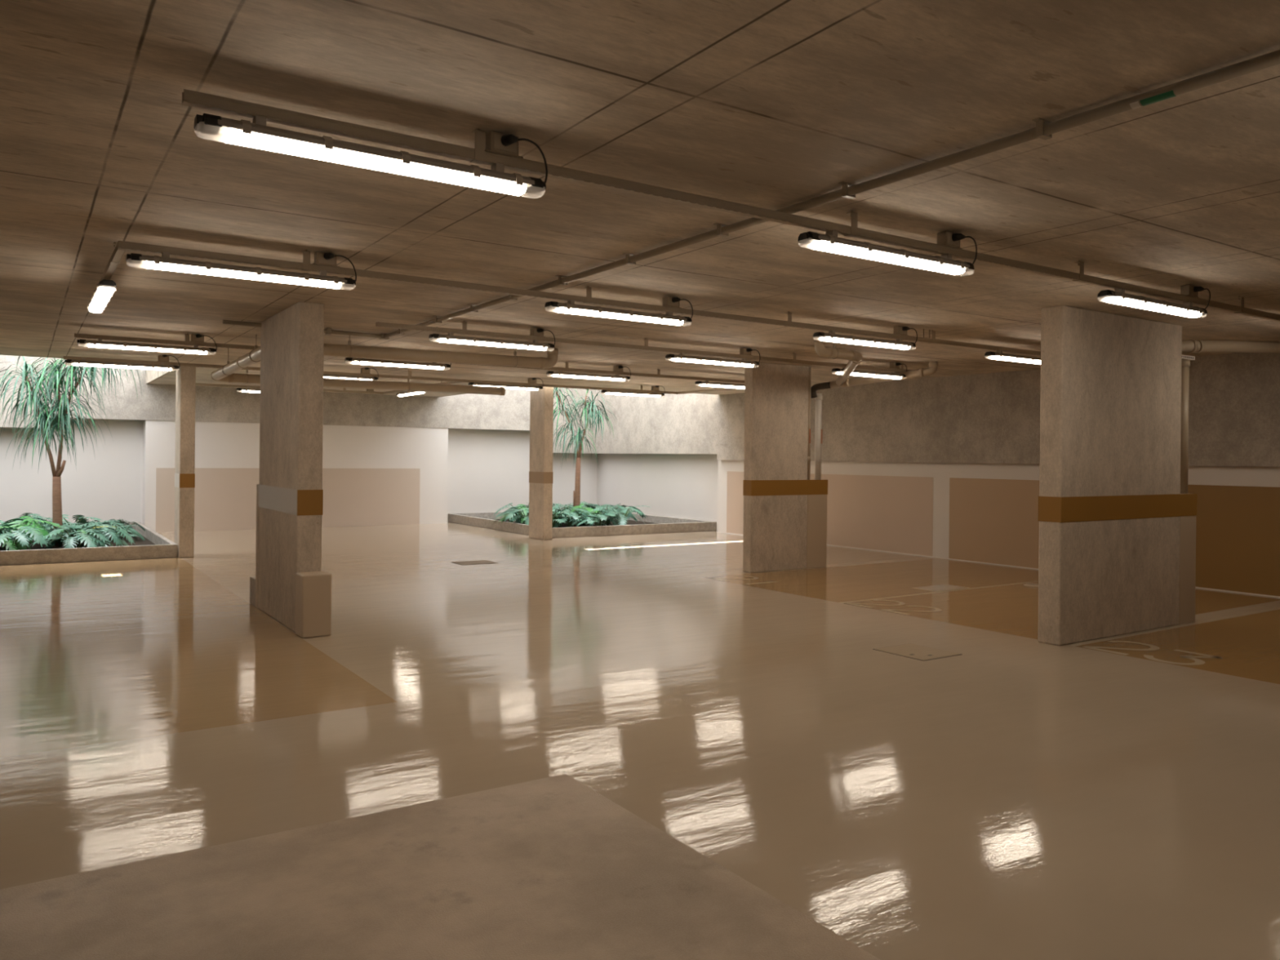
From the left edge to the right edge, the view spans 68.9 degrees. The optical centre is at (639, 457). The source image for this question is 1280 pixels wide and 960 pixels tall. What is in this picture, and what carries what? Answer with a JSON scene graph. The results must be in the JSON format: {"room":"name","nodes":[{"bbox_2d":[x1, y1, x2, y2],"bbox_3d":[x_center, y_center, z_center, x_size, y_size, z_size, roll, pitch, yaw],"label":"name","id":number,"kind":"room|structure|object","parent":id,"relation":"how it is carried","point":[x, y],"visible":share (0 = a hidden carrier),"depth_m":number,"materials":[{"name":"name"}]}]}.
{"room":"parking garage","nodes":[
{"label":"parking garage","id":0,"kind":"room"},
{"bbox_2d":[0,355,597,532],"bbox_3d":[-8.375,-3.521,18.325,30.300,9.870,0.770,1,0,-34],"label":"wall","id":1,"kind":"structure","parent":0,"point":[388,460],"depth_m":18.41,"materials":[{"name":"paint"}]},
{"bbox_2d":[0,521,1279,959],"bbox_3d":[-2.187,1.478,7.144,20.300,0.001,26.300,1,0,-34],"label":"floor","id":2,"kind":"structure","parent":0,"point":[604,747],"depth_m":4.55,"materials":[{"name":"paint"}]},
{"bbox_2d":[0,521,177,565],"bbox_3d":[-10.086,1.303,14.138,4.895,0.187,5.160,1,0,-34],"label":"planter","id":3,"kind":"object","parent":2,"relation":"on","point":[155,545],"visible":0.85,"depth_m":12.90,"materials":[{"name":"concrete"}]},
{"bbox_2d":[0,528,31,550],"bbox_3d":[-8.972,1.170,12.738,1.058,0.424,1.126,1,0,-3],"label":"leaf plant","id":4,"kind":"object","parent":3,"relation":"in","point":[9,545],"visible":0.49,"depth_m":12.73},
{"bbox_2d":[0,526,51,551],"bbox_3d":[-8.675,1.176,12.812,1.071,0.477,1.044,1,0,-27],"label":"leaf plant","id":5,"kind":"object","parent":3,"relation":"in","point":[20,536],"visible":0.83,"depth_m":12.67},
{"bbox_2d":[4,515,52,544],"bbox_3d":[-9.546,1.141,14.524,1.162,0.474,0.966,1,0,27],"label":"leaf plant","id":6,"kind":"object","parent":3,"relation":"in","point":[36,517],"visible":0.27,"depth_m":14.50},
{"bbox_2d":[0,515,62,550],"bbox_3d":[-8.892,1.116,13.444,1.025,0.530,1.188,1,0,-34],"label":"leaf plant","id":7,"kind":"object","parent":3,"relation":"in","point":[19,524],"visible":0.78,"depth_m":13.39,"materials":[{"name":"plant"}]},
{"bbox_2d":[41,522,84,547],"bbox_3d":[-8.892,1.189,14.336,0.955,0.389,0.794,1,0,30],"label":"leaf plant","id":8,"kind":"object","parent":3,"relation":"in","point":[60,543],"visible":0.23,"depth_m":14.28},
{"bbox_2d":[0,355,146,546],"bbox_3d":[-8.850,-0.331,14.462,2.475,3.419,1.545,1,0,-34],"label":"tree","id":9,"kind":"object","parent":3,"relation":"in","point":[57,375],"visible":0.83,"depth_m":14.36,"materials":[{"name":"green plant"}]},
{"bbox_2d":[29,527,117,548],"bbox_3d":[-7.965,1.188,13.227,0.877,0.407,1.146,1,0,24],"label":"leaf plant","id":10,"kind":"object","parent":3,"relation":"in","point":[91,544],"visible":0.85,"depth_m":13.10,"materials":[{"name":"plant"}]},
{"bbox_2d":[44,514,104,528],"bbox_3d":[-9.334,1.166,15.395,1.060,0.484,1.087,1,0,-42],"label":"leaf plant","id":11,"kind":"object","parent":3,"relation":"in","point":[82,519],"visible":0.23,"depth_m":15.39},
{"bbox_2d":[42,524,115,547],"bbox_3d":[-8.130,1.180,13.572,1.185,0.421,0.907,1,0,11],"label":"leaf plant","id":12,"kind":"object","parent":3,"relation":"in","point":[104,538],"visible":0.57,"depth_m":13.34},
{"bbox_2d":[54,525,115,547],"bbox_3d":[-7.973,1.200,13.510,0.585,0.384,0.921,1,0,10],"label":"leaf plant","id":13,"kind":"object","parent":3,"relation":"in","point":[84,531],"visible":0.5,"depth_m":13.48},
{"bbox_2d":[66,521,128,546],"bbox_3d":[-8.303,1.186,14.277,1.001,0.408,0.832,1,0,5],"label":"leaf plant","id":14,"kind":"object","parent":3,"relation":"in","point":[88,524],"visible":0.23,"depth_m":14.20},
{"bbox_2d":[63,522,140,546],"bbox_3d":[-8.089,1.181,14.018,1.036,0.422,0.861,1,0,-24],"label":"leaf plant","id":15,"kind":"object","parent":3,"relation":"in","point":[117,526],"visible":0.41,"depth_m":13.97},
{"bbox_2d":[67,525,140,546],"bbox_3d":[-7.772,1.213,13.541,0.929,0.414,0.905,1,0,-14],"label":"leaf plant","id":16,"kind":"object","parent":3,"relation":"in","point":[115,536],"visible":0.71,"depth_m":13.45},
{"bbox_2d":[103,520,146,540],"bbox_3d":[-8.620,1.229,15.528,0.779,0.356,0.800,1,0,9],"label":"leaf plant","id":17,"kind":"object","parent":3,"relation":"in","point":[134,531],"visible":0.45,"depth_m":15.53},
{"bbox_2d":[173,365,195,557],"bbox_3d":[-6.613,0.044,13.551,0.201,2.775,0.516,1,0,-34],"label":"concrete column","id":18,"kind":"structure","parent":2,"relation":"on","point":[185,382],"depth_m":13.35,"materials":[{"name":"paint"}]},
{"bbox_2d":[249,301,331,638],"bbox_3d":[-3.217,0.079,8.520,0.235,2.775,2.110,1,0,-34],"label":"concrete column","id":19,"kind":"structure","parent":2,"relation":"on","point":[289,584],"depth_m":7.92,"materials":[{"name":"paint"}]},
{"bbox_2d":[450,560,497,564],"bbox_3d":[-2.323,1.474,13.089,0.540,0.004,0.410,1,0,-34],"label":"access cover","id":20,"kind":"object","parent":2,"relation":"on","point":[479,562],"visible":1,"depth_m":13.05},
{"bbox_2d":[528,386,553,540],"bbox_3d":[-1.805,0.094,17.009,0.189,2.775,0.586,1,0,-34],"label":"concrete column","id":21,"kind":"structure","parent":2,"relation":"on","point":[541,402],"depth_m":16.81,"materials":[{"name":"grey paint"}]},
{"bbox_2d":[448,511,716,537],"bbox_3d":[-1.377,1.392,20.162,3.930,0.187,4.780,1,0,-34],"label":"planter","id":22,"kind":"object","parent":2,"relation":"on","point":[655,524],"visible":0.53,"depth_m":18.75,"materials":[{"name":"concrete"}]},
{"bbox_2d":[493,504,528,524],"bbox_3d":[-2.489,1.199,19.033,1.014,0.497,0.850,1,0,-34],"label":"leaf plant","id":23,"kind":"object","parent":22,"relation":"in","point":[522,505],"visible":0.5,"depth_m":18.86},
{"bbox_2d":[499,505,557,524],"bbox_3d":[-2.232,1.209,18.705,1.216,0.487,1.364,1,0,-12],"label":"leaf plant","id":24,"kind":"object","parent":22,"relation":"in","point":[512,513],"visible":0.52,"depth_m":18.32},
{"bbox_2d":[523,507,581,527],"bbox_3d":[-1.738,1.214,17.855,0.936,0.485,1.450,1,0,-32],"label":"leaf plant","id":25,"kind":"object","parent":22,"relation":"in","point":[558,521],"visible":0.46,"depth_m":17.81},
{"bbox_2d":[552,509,597,527],"bbox_3d":[-1.320,1.245,18.327,1.116,0.432,0.918,1,0,28],"label":"leaf plant","id":26,"kind":"object","parent":22,"relation":"in","point":[570,523],"visible":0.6,"depth_m":18.33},
{"bbox_2d":[552,386,616,526],"bbox_3d":[-1.400,-0.212,19.811,2.018,3.336,1.266,1,0,-2],"label":"tree","id":27,"kind":"object","parent":22,"relation":"on","point":[576,493],"visible":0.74,"depth_m":19.74,"materials":[{"name":"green plant"}]},
{"bbox_2d":[564,513,607,526],"bbox_3d":[-1.066,1.281,18.393,0.774,0.364,0.940,1,0,-34],"label":"leaf plant","id":28,"kind":"object","parent":22,"relation":"in","point":[588,517],"visible":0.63,"depth_m":18.18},
{"bbox_2d":[576,511,616,526],"bbox_3d":[-0.826,1.262,18.173,0.786,0.407,1.217,1,0,8],"label":"leaf plant","id":29,"kind":"object","parent":22,"relation":"in","point":[602,517],"visible":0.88,"depth_m":18.03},
{"bbox_2d":[578,511,618,526],"bbox_3d":[-0.758,1.264,18.571,0.997,0.403,1.116,1,0,34],"label":"leaf plant","id":30,"kind":"object","parent":22,"relation":"in","point":[613,522],"visible":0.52,"depth_m":18.38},
{"bbox_2d":[595,510,642,525],"bbox_3d":[-0.476,1.265,18.993,1.128,0.408,1.008,1,0,-22],"label":"leaf plant","id":31,"kind":"object","parent":22,"relation":"in","point":[610,511],"visible":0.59,"depth_m":18.82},
{"bbox_2d":[591,506,650,524],"bbox_3d":[-0.394,1.214,18.689,1.270,0.514,1.422,1,0,-7],"label":"leaf plant","id":32,"kind":"object","parent":22,"relation":"in","point":[622,519],"visible":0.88,"depth_m":18.44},
{"bbox_2d":[709,575,779,584],"bbox_3d":[1.292,1.512,11.535,0.610,0.001,0.747,1,0,-34],"label":"painted number","id":33,"kind":"object","parent":2,"relation":"on","point":[754,577],"visible":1,"depth_m":11.58,"materials":[{"name":"paint"}]},
{"bbox_2d":[742,362,827,572],"bbox_3d":[1.981,0.133,12.734,1.396,2.775,0.233,1,0,-34],"label":"concrete column","id":34,"kind":"structure","parent":2,"relation":"on","point":[785,512],"depth_m":12.53,"materials":[{"name":"beige paint"}]},
{"bbox_2d":[807,366,811,479],"bbox_3d":[2.334,-0.471,12.925,0.068,1.561,0.068,1,0,-34],"label":"downpipe","id":35,"kind":"object","parent":34,"relation":"attached to","point":[809,367],"visible":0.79,"depth_m":12.90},
{"bbox_2d":[814,393,822,479],"bbox_3d":[2.494,-0.292,13.044,0.106,1.205,0.106,1,0,-34],"label":"downpipe","id":36,"kind":"object","parent":34,"relation":"attached to","point":[818,431],"visible":0.98,"depth_m":13.01,"materials":[{"name":"white plastic"}]},
{"bbox_2d":[846,599,942,614],"bbox_3d":[2.614,1.526,9.549,0.610,0.001,0.877,1,0,-34],"label":"painted number","id":37,"kind":"object","parent":2,"relation":"on","point":[900,602],"visible":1,"depth_m":9.54,"materials":[{"name":"paint"}]},
{"bbox_2d":[873,643,962,661],"bbox_3d":[2.169,1.520,7.304,0.450,0.005,0.500,1,0,-34],"label":"access cover","id":38,"kind":"object","parent":2,"relation":"on","point":[923,653],"visible":1,"depth_m":7.28,"materials":[{"name":"metal"}]},
{"bbox_2d":[911,584,967,591],"bbox_3d":[3.537,1.534,10.970,0.614,0.004,0.334,1,0,-34],"label":"access cover","id":39,"kind":"object","parent":2,"relation":"on","point":[942,587],"visible":1,"depth_m":10.94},
{"bbox_2d":[1037,305,1197,645],"bbox_3d":[4.275,0.157,8.294,2.206,2.775,0.248,1,0,-34],"label":"concrete column","id":40,"kind":"structure","parent":2,"relation":"on","point":[1117,551],"depth_m":7.99,"materials":[{"name":"beige paint"}]},
{"bbox_2d":[1180,355,1195,493],"bbox_3d":[5.095,-0.307,8.793,0.300,1.300,0.112,1,0,-34],"label":"downpipe","id":41,"kind":"object","parent":40,"relation":"attached to","point":[1185,359],"visible":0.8,"depth_m":8.78,"materials":[{"name":"white plastic"}]},
{"bbox_2d":[1081,640,1222,665],"bbox_3d":[4.054,1.540,7.385,0.610,0.001,0.876,1,0,-34],"label":"painted number","id":42,"kind":"object","parent":2,"relation":"on","point":[1197,661],"visible":1,"depth_m":7.34,"materials":[{"name":"paint"}]},
{"bbox_2d":[0,0,1279,397],"bbox_3d":[-2.157,-1.428,7.144,20.300,0.260,26.300,1,0,-34],"label":"ceiling","id":43,"kind":"structure","parent":0,"point":[771,104],"depth_m":4.10,"materials":[{"name":"concrete"}]},
{"bbox_2d":[93,242,125,294],"bbox_3d":[-3.582,-1.248,6.256,0.048,0.129,2.300,1,0,-34],"label":"cable tray","id":44,"kind":"object","parent":43,"relation":"hanging from","point":[114,260],"visible":0.5,"depth_m":5.69,"materials":[{"name":"beige paint"}]},
{"bbox_2d":[87,279,116,314],"bbox_3d":[-3.830,-1.145,6.627,0.112,0.100,1.290,1,0,-34],"label":"tube light","id":45,"kind":"object","parent":44,"relation":"attached to","point":[104,290],"visible":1,"depth_m":6.38,"materials":[{"name":"white"}]},
{"bbox_2d":[88,288,114,312],"bbox_3d":[-3.830,-1.113,6.627,0.092,0.034,1.100,1,0,-34],"label":"diffuser","id":46,"kind":"object","parent":45,"relation":"attached to","point":[99,300],"depth_m":6.57,"materials":[{"name":"white"}]},
{"bbox_2d":[195,382,383,394],"bbox_3d":[-6.242,-1.276,16.774,3.370,0.129,0.048,1,0,-34],"label":"cable tray","id":47,"kind":"object","parent":43,"relation":"hanging from","point":[344,390],"visible":0.63,"depth_m":16.43,"materials":[{"name":"beige paint"}]},
{"bbox_2d":[235,386,260,393],"bbox_3d":[-6.479,-1.241,16.595,1.298,0.212,0.149,1,0,-34],"label":"tube light","id":48,"kind":"object","parent":47,"relation":"attached to","point":[248,389],"visible":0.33,"depth_m":16.32,"materials":[{"name":"white"}]},
{"bbox_2d":[63,355,677,394],"bbox_3d":[-3.245,-1.245,14.252,9.474,0.129,0.048,1,0,-34],"label":"cable tray","id":49,"kind":"object","parent":43,"relation":"hanging from","point":[96,359],"visible":0.87,"depth_m":13.95,"materials":[{"name":"beige paint"}]},
{"bbox_2d":[64,355,179,371],"bbox_3d":[-6.627,-1.252,11.979,1.298,0.212,0.149,1,0,-34],"label":"tube light","id":50,"kind":"object","parent":49,"relation":"attached to","point":[68,362],"visible":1,"depth_m":11.95,"materials":[{"name":"white"}]},
{"bbox_2d":[73,362,171,370],"bbox_3d":[-6.642,-1.163,11.993,1.100,0.034,0.092,1,0,-34],"label":"diffuser","id":51,"kind":"object","parent":50,"relation":"attached to","point":[113,365],"depth_m":11.98,"materials":[{"name":"white"}]},
{"bbox_2d":[323,367,378,380],"bbox_3d":[-4.413,-1.230,13.453,1.298,0.212,0.149,1,0,-34],"label":"tube light","id":52,"kind":"object","parent":49,"relation":"attached to","point":[364,377],"visible":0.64,"depth_m":13.58,"materials":[{"name":"white"}]},
{"bbox_2d":[323,376,372,380],"bbox_3d":[-4.427,-1.141,13.466,1.100,0.034,0.092,1,0,-34],"label":"diffuser","id":53,"kind":"object","parent":52,"relation":"attached to","point":[365,378],"depth_m":13.58,"materials":[{"name":"white"}]},
{"bbox_2d":[467,377,543,391],"bbox_3d":[-2.132,-1.206,14.971,1.298,0.212,0.149,1,0,-34],"label":"tube light","id":54,"kind":"object","parent":49,"relation":"attached to","point":[531,387],"visible":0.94,"depth_m":15.00,"materials":[{"name":"white"}]},
{"bbox_2d":[475,385,537,391],"bbox_3d":[-2.146,-1.117,14.984,1.100,0.034,0.092,1,0,-34],"label":"diffuser","id":55,"kind":"object","parent":54,"relation":"attached to","point":[507,387],"depth_m":15.05,"materials":[{"name":"white"}]},
{"bbox_2d":[600,385,665,397],"bbox_3d":[-0.100,-1.185,16.323,1.298,0.212,0.149,1,0,-34],"label":"tube light","id":56,"kind":"object","parent":49,"relation":"attached to","point":[611,392],"visible":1,"depth_m":16.29,"materials":[{"name":"white"}]},
{"bbox_2d":[608,392,660,397],"bbox_3d":[-0.115,-1.096,16.336,1.100,0.034,0.092,1,0,-34],"label":"diffuser","id":57,"kind":"object","parent":56,"relation":"attached to","point":[643,394],"depth_m":16.35,"materials":[{"name":"white"}]},
{"bbox_2d":[210,334,558,395],"bbox_3d":[-2.906,-1.129,11.830,4.190,0.355,3.550,1,0,-34],"label":"drain pipe","id":58,"kind":"object","parent":43,"relation":"hanging from","point":[226,373],"visible":0.74,"depth_m":10.76,"materials":[{"name":"grey metal"}]},
{"bbox_2d":[74,333,744,383],"bbox_3d":[-1.754,-1.230,12.013,9.470,0.129,0.048,1,0,-34],"label":"cable tray","id":59,"kind":"object","parent":43,"relation":"hanging from","point":[187,342],"visible":0.68,"depth_m":10.28,"materials":[{"name":"beige paint"}]},
{"bbox_2d":[76,333,217,355],"bbox_3d":[-5.124,-1.221,9.748,1.298,0.212,0.149,1,0,-34],"label":"tube light","id":60,"kind":"object","parent":59,"relation":"attached to","point":[82,343],"visible":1,"depth_m":9.72,"materials":[{"name":"white"}]},
{"bbox_2d":[88,343,207,354],"bbox_3d":[-5.139,-1.132,9.761,1.100,0.034,0.092,1,0,-34],"label":"diffuser","id":61,"kind":"object","parent":60,"relation":"attached to","point":[144,347],"depth_m":9.75,"materials":[{"name":"white"}]},
{"bbox_2d":[344,357,451,369],"bbox_3d":[-2.889,-1.198,11.236,1.298,0.212,0.149,1,0,-34],"label":"tube light","id":62,"kind":"object","parent":59,"relation":"attached to","point":[360,361],"visible":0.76,"depth_m":11.19,"materials":[{"name":"white"}]},
{"bbox_2d":[354,360,444,369],"bbox_3d":[-2.904,-1.109,11.249,1.100,0.034,0.092,1,0,-34],"label":"diffuser","id":63,"kind":"object","parent":62,"relation":"attached to","point":[436,366],"depth_m":11.24,"materials":[{"name":"white"}]},
{"bbox_2d":[546,365,631,381],"bbox_3d":[-0.675,-1.175,12.710,1.298,0.212,0.149,1,0,-34],"label":"tube light","id":64,"kind":"object","parent":59,"relation":"attached to","point":[553,374],"visible":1,"depth_m":12.67,"materials":[{"name":"white"}]},
{"bbox_2d":[554,373,625,381],"bbox_3d":[-0.690,-1.086,12.723,1.100,0.034,0.092,1,0,-34],"label":"diffuser","id":65,"kind":"object","parent":64,"relation":"attached to","point":[591,376],"depth_m":12.71,"materials":[{"name":"white"}]},
{"bbox_2d":[694,379,744,389],"bbox_3d":[1.381,-1.154,14.078,1.298,0.212,0.149,1,0,-34],"label":"tube light","id":66,"kind":"object","parent":59,"relation":"attached to","point":[706,384],"visible":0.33,"depth_m":13.91,"materials":[{"name":"white"}]},
{"bbox_2d":[702,383,744,389],"bbox_3d":[1.367,-1.065,14.091,1.100,0.034,0.092,1,0,-34],"label":"diffuser","id":67,"kind":"object","parent":66,"relation":"attached to","point":[719,385],"depth_m":13.99,"materials":[{"name":"white"}]},
{"bbox_2d":[383,381,462,394],"bbox_3d":[-3.815,-1.251,16.131,0.048,0.129,3.700,1,0,-34],"label":"cable tray","id":68,"kind":"object","parent":43,"relation":"hanging from","point":[447,382],"visible":0.4,"depth_m":15.35,"materials":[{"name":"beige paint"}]},
{"bbox_2d":[395,391,426,396],"bbox_3d":[-4.052,-1.150,16.485,0.112,0.100,1.290,1,0,-34],"label":"tube light","id":69,"kind":"object","parent":68,"relation":"attached to","point":[402,393],"visible":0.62,"depth_m":16.46,"materials":[{"name":"white"}]},
{"bbox_2d":[397,391,421,396],"bbox_3d":[-4.052,-1.117,16.485,0.092,0.034,1.100,1,0,-34],"label":"diffuser","id":70,"kind":"object","parent":69,"relation":"attached to","point":[402,393],"depth_m":16.53,"materials":[{"name":"white"}]},
{"bbox_2d":[117,240,1040,355],"bbox_3d":[0.925,-1.202,7.838,9.297,0.129,0.048,1,0,-34],"label":"conduit","id":71,"kind":"object","parent":43,"relation":"hanging from","point":[305,265],"visible":0.98,"depth_m":6.60,"materials":[{"name":"metal"}]},
{"bbox_2d":[125,251,356,290],"bbox_3d":[-2.360,-1.186,5.630,1.298,0.212,0.149,1,0,-34],"label":"tube light","id":72,"kind":"object","parent":71,"relation":"attached to","point":[165,262],"visible":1,"depth_m":5.59,"materials":[{"name":"white"}]},
{"bbox_2d":[144,261,341,288],"bbox_3d":[-2.375,-1.097,5.643,1.100,0.034,0.092,1,0,-34],"label":"diffuser","id":73,"kind":"object","parent":72,"relation":"attached to","point":[190,267],"depth_m":5.60,"materials":[{"name":"white"}]},
{"bbox_2d":[312,251,339,267],"bbox_3d":[-1.988,-1.248,5.895,0.164,0.080,0.067,1,0,-34],"label":"outlet box","id":74,"kind":"object","parent":71,"relation":"attached to","point":[319,259],"visible":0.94,"depth_m":5.86,"materials":[{"name":"beige plastic"}]},
{"bbox_2d":[544,297,693,326],"bbox_3d":[-0.125,-1.163,7.118,1.298,0.212,0.149,1,0,-34],"label":"tube light","id":75,"kind":"object","parent":71,"relation":"attached to","point":[570,308],"visible":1,"depth_m":7.08,"materials":[{"name":"white"}]},
{"bbox_2d":[558,306,683,325],"bbox_3d":[-0.140,-1.075,7.131,1.100,0.034,0.092,1,0,-34],"label":"diffuser","id":76,"kind":"object","parent":75,"relation":"attached to","point":[600,312],"depth_m":7.09,"materials":[{"name":"white"}]},
{"bbox_2d":[662,296,681,308],"bbox_3d":[0.247,-1.226,7.383,0.164,0.080,0.067,1,0,-34],"label":"outlet box","id":77,"kind":"object","parent":71,"relation":"attached to","point":[667,300],"visible":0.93,"depth_m":7.35,"materials":[{"name":"beige plastic"}]},
{"bbox_2d":[813,326,917,350],"bbox_3d":[2.106,-1.140,8.602,1.298,0.212,0.149,1,0,-34],"label":"tube light","id":78,"kind":"object","parent":71,"relation":"attached to","point":[831,336],"visible":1,"depth_m":8.56,"materials":[{"name":"white"}]},
{"bbox_2d":[823,337,910,350],"bbox_3d":[2.091,-1.052,8.616,1.100,0.034,0.092,1,0,-34],"label":"diffuser","id":79,"kind":"object","parent":78,"relation":"attached to","point":[873,342],"depth_m":8.59,"materials":[{"name":"white"}]},
{"bbox_2d":[984,350,1040,364],"bbox_3d":[4.129,-1.119,9.949,1.298,0.212,0.149,1,0,-34],"label":"tube light","id":80,"kind":"object","parent":71,"relation":"attached to","point":[998,355],"visible":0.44,"depth_m":9.77,"materials":[{"name":"white"}]},
{"bbox_2d":[995,355,1040,364],"bbox_3d":[4.114,-1.031,9.962,1.100,0.034,0.092,1,0,-34],"label":"diffuser","id":81,"kind":"object","parent":80,"relation":"attached to","point":[1027,359],"depth_m":9.86,"materials":[{"name":"white"}]},
{"bbox_2d":[375,320,910,373],"bbox_3d":[0.672,-1.205,10.385,7.295,0.129,0.048,1,0,-34],"label":"cable tray","id":82,"kind":"object","parent":43,"relation":"hanging from","point":[464,331],"visible":0.94,"depth_m":9.73,"materials":[{"name":"beige paint"}]},
{"bbox_2d":[428,328,555,351],"bbox_3d":[-1.394,-1.176,8.988,1.298,0.212,0.149,1,0,-34],"label":"tube light","id":83,"kind":"object","parent":82,"relation":"attached to","point":[450,338],"visible":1,"depth_m":8.95,"materials":[{"name":"white"}]},
{"bbox_2d":[440,337,546,351],"bbox_3d":[-1.408,-1.088,9.001,1.100,0.034,0.092,1,0,-34],"label":"diffuser","id":84,"kind":"object","parent":83,"relation":"attached to","point":[473,341],"depth_m":8.98,"materials":[{"name":"white"}]},
{"bbox_2d":[665,348,759,368],"bbox_3d":[0.846,-1.153,10.478,1.298,0.212,0.149,1,0,-34],"label":"tube light","id":85,"kind":"object","parent":82,"relation":"attached to","point":[682,357],"visible":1,"depth_m":10.44,"materials":[{"name":"white"}]},
{"bbox_2d":[673,357,754,367],"bbox_3d":[0.831,-1.065,10.492,1.100,0.034,0.092,1,0,-34],"label":"diffuser","id":86,"kind":"object","parent":85,"relation":"attached to","point":[744,363],"depth_m":10.47,"materials":[{"name":"white"}]},
{"bbox_2d":[849,369,906,379],"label":"tube light","id":87,"kind":"object","parent":82,"relation":"attached to","point":[893,375],"depth_m":11.92,"materials":[{"name":"white"}]},
{"bbox_2d":[840,371,902,379],"bbox_3d":[2.929,-1.043,11.888,1.100,0.034,0.092,1,0,-34],"label":"diffuser","id":88,"kind":"object","parent":87,"relation":"attached to","point":[867,374],"depth_m":11.90,"materials":[{"name":"white"}]},
{"bbox_2d":[677,386,742,394],"bbox_3d":[1.426,-1.197,15.745,0.048,0.129,2.630,1,0,-34],"label":"cable tray","id":89,"kind":"object","parent":43,"relation":"hanging from","point":[714,388],"visible":0.61,"depth_m":16.11,"materials":[{"name":"beige paint"}]},
{"bbox_2d":[182,88,1279,321],"bbox_3d":[2.562,-1.185,5.769,9.763,0.129,0.048,1,0,-34],"label":"conduit","id":90,"kind":"object","parent":43,"relation":"hanging from","point":[477,155],"visible":1,"depth_m":3.99,"materials":[{"name":"metal"}]},
{"bbox_2d":[193,113,547,198],"bbox_3d":[-0.920,-1.165,3.429,1.298,0.212,0.149,1,0,-34],"label":"tube light","id":91,"kind":"object","parent":90,"relation":"attached to","point":[256,135],"visible":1,"depth_m":3.36,"materials":[{"name":"white"}]},
{"bbox_2d":[225,127,526,195],"bbox_3d":[-0.935,-1.077,3.443,1.100,0.034,0.092,1,0,-34],"label":"diffuser","id":92,"kind":"object","parent":91,"relation":"attached to","point":[328,150],"depth_m":3.38,"materials":[{"name":"white"}]},
{"bbox_2d":[484,131,523,159],"bbox_3d":[-0.548,-1.234,3.695,0.164,0.080,0.067,1,0,-34],"label":"outlet box","id":93,"kind":"object","parent":90,"relation":"attached to","point":[494,144],"visible":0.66,"depth_m":3.66,"materials":[{"name":"beige plastic"}]},
{"bbox_2d":[797,230,977,276],"bbox_3d":[1.353,-1.142,4.942,1.298,0.212,0.149,1,0,-34],"label":"tube light","id":94,"kind":"object","parent":90,"relation":"attached to","point":[828,242],"visible":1,"depth_m":4.88,"materials":[{"name":"white"}]},
{"bbox_2d":[813,240,964,275],"bbox_3d":[1.338,-1.053,4.955,1.100,0.034,0.092,1,0,-34],"label":"diffuser","id":95,"kind":"object","parent":94,"relation":"attached to","point":[868,251],"depth_m":4.91,"materials":[{"name":"white"}]},
{"bbox_2d":[937,231,962,248],"bbox_3d":[1.725,-1.210,5.207,0.164,0.080,0.067,1,0,-34],"label":"outlet box","id":96,"kind":"object","parent":90,"relation":"attached to","point":[944,238],"visible":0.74,"depth_m":5.17,"materials":[{"name":"beige plastic"}]},
{"bbox_2d":[1097,286,1210,318],"bbox_3d":[3.563,-1.119,6.413,1.298,0.212,0.149,1,0,-34],"label":"tube light","id":97,"kind":"object","parent":90,"relation":"attached to","point":[1118,296],"visible":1,"depth_m":6.35,"materials":[{"name":"white"}]},
{"bbox_2d":[1109,296,1201,317],"bbox_3d":[3.548,-1.030,6.426,1.100,0.034,0.092,1,0,-34],"label":"diffuser","id":98,"kind":"object","parent":97,"relation":"attached to","point":[1139,302],"depth_m":6.38,"materials":[{"name":"white"}]},
{"bbox_2d":[1180,284,1199,297],"bbox_3d":[3.935,-1.188,6.678,0.164,0.080,0.067,1,0,-34],"label":"outlet box","id":99,"kind":"object","parent":90,"relation":"attached to","point":[1186,290],"visible":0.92,"depth_m":6.64,"materials":[{"name":"beige plastic"}]},
{"bbox_2d":[222,49,1279,339],"bbox_3d":[0.169,-1.242,4.128,1.657,0.064,12.700,1,0,-34],"label":"conduit","id":100,"kind":"object","parent":43,"relation":"attached to","point":[1044,129],"visible":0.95,"depth_m":3.90,"materials":[{"name":"grey metal"}]},
{"bbox_2d":[813,340,862,386],"bbox_3d":[2.461,-1.109,11.132,0.470,0.282,2.912,1,0,16],"label":"drain pipe","id":101,"kind":"object","parent":43,"relation":"hanging from","point":[855,357],"visible":0.97,"depth_m":10.01,"materials":[{"name":"grey metal"}]},
{"bbox_2d":[810,361,937,398],"bbox_3d":[3.096,-1.029,12.497,1.761,0.427,0.144,1,0,34],"label":"drain pipe","id":102,"kind":"object","parent":43,"relation":"hanging from","point":[921,372],"visible":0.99,"depth_m":12.46,"materials":[{"name":"metal"}]},
{"bbox_2d":[595,352,1279,596],"bbox_3d":[6.179,-1.036,12.482,0.700,5.200,25.950,1,0,-34],"label":"wall","id":103,"kind":"structure","parent":0,"point":[948,467],"depth_m":14.19,"materials":[{"name":"paint"}]},
{"bbox_2d":[716,531,1279,597],"bbox_3d":[7.341,1.569,10.211,0.018,0.014,20.850,1,0,-34],"label":"baseboard","id":104,"kind":"structure","parent":103,"relation":"attached to","point":[717,531],"depth_m":13.66,"materials":[{"name":"white paint"}]},
{"bbox_2d":[1182,339,1279,352],"bbox_3d":[6.326,-1.019,9.207,2.776,0.347,0.151,1,0,-15],"label":"drain pipe","id":105,"kind":"object","parent":103,"relation":"attached to","point":[1189,345],"visible":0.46,"depth_m":8.98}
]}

